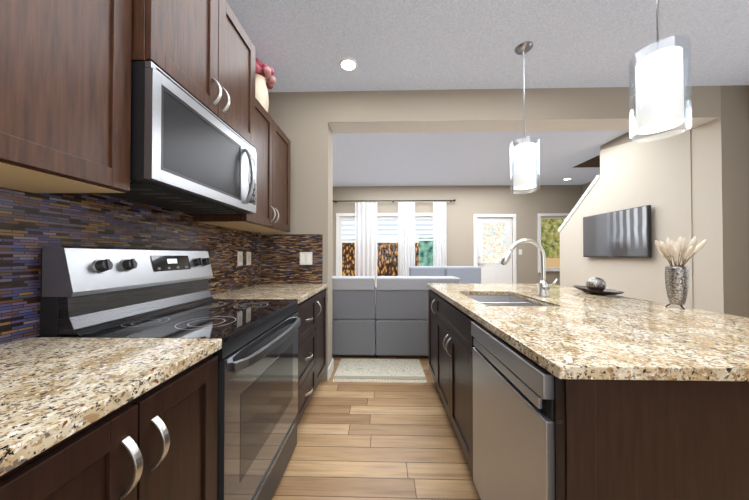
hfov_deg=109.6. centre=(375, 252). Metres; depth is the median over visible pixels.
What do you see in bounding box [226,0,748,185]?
ceiling
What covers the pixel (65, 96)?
upper cabinet
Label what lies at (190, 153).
over-the-range microwave
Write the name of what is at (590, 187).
cap
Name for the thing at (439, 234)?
panel
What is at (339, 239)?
window
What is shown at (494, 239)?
entry door
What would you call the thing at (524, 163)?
pendant light
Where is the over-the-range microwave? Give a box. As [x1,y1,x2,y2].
[98,61,255,213]
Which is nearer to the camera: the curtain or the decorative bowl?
the decorative bowl
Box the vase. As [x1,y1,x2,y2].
[655,236,706,308]
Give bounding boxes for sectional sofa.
[332,276,460,356]
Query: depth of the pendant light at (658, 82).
1.15 m
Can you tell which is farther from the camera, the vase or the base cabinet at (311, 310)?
the base cabinet at (311, 310)
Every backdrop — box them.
[342,219,432,275]
[541,218,563,267]
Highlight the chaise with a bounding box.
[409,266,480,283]
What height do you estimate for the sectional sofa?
0.922 m
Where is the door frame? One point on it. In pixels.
(475, 216)
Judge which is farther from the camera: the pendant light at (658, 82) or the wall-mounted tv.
the wall-mounted tv
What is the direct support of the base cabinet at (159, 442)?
on the floor
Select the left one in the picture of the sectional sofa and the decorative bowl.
the sectional sofa
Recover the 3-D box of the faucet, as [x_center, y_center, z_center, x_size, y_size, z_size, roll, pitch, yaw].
[0.982,0.097,1.710,0.309,0.378,0.138,0,-1,1]
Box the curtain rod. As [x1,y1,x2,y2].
[333,199,455,202]
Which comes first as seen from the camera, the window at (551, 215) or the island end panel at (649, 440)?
the island end panel at (649, 440)
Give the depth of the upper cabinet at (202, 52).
1.16 m
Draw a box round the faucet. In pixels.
[501,239,557,296]
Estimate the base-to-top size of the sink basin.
0.196 m
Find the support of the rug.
on the floor
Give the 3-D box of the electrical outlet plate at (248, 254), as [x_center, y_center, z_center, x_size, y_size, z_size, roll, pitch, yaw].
[-1.100,0.050,2.285,0.007,0.115,0.070,0,-1,1]
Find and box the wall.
[261,85,748,379]
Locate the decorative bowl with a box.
[573,277,624,294]
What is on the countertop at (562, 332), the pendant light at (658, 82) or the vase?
the vase
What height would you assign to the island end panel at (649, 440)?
0.878 m
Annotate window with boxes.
[336,213,432,275]
[538,213,568,272]
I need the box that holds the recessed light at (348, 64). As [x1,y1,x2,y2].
[339,58,356,70]
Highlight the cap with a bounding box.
[558,175,599,231]
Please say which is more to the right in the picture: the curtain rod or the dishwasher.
the dishwasher
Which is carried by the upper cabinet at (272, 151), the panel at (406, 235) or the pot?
the pot
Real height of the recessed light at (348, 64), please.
0.008 m
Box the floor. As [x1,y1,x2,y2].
[272,349,480,499]
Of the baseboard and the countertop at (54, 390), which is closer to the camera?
the countertop at (54, 390)
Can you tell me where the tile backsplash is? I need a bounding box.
[0,187,322,343]
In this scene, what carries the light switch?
attached to the tile backsplash
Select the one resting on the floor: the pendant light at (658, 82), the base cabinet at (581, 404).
the base cabinet at (581, 404)
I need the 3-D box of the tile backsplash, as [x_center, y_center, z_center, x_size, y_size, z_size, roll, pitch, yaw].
[-0.850,0.042,0.751,0.600,0.580,3.544,0,-1,1]
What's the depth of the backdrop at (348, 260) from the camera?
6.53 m
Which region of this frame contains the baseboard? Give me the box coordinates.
[327,358,333,370]
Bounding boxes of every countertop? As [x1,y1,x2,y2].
[0,337,221,475]
[211,284,326,303]
[427,283,748,380]
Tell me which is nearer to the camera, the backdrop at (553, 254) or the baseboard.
the baseboard
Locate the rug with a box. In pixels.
[333,359,426,382]
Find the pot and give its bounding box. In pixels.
[255,58,275,111]
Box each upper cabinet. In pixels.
[0,0,131,192]
[131,0,254,146]
[194,98,290,232]
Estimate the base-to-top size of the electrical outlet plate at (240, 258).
0.115 m
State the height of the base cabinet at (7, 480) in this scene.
0.878 m
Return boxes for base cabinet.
[0,467,15,499]
[16,354,217,499]
[296,289,325,425]
[428,289,431,374]
[432,290,607,499]
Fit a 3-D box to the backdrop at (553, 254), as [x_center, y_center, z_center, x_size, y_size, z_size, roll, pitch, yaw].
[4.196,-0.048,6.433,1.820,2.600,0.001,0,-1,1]
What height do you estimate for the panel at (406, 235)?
2.389 m
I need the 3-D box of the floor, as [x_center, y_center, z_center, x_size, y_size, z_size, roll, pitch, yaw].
[1.694,1.256,2.132,5.860,0.100,7.890,0,-1,1]
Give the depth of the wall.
2.57 m
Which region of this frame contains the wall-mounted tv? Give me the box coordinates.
[583,205,651,257]
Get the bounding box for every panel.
[398,200,414,275]
[433,200,446,266]
[608,380,748,499]
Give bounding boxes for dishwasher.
[471,321,555,499]
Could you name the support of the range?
on the floor
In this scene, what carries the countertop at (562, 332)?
on the island end panel at (649, 440)
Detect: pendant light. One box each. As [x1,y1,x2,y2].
[510,41,539,192]
[629,0,691,142]
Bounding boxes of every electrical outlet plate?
[237,251,242,265]
[246,252,250,264]
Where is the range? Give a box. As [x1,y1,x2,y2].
[40,246,300,499]
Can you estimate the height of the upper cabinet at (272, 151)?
0.830 m
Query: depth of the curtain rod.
5.88 m
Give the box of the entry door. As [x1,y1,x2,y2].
[477,218,511,283]
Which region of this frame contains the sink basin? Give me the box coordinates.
[466,295,540,305]
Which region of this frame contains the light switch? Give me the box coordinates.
[300,252,311,264]
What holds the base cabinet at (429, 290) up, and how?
on the floor
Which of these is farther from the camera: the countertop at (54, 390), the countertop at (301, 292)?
the countertop at (301, 292)
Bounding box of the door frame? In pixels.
[473,214,516,283]

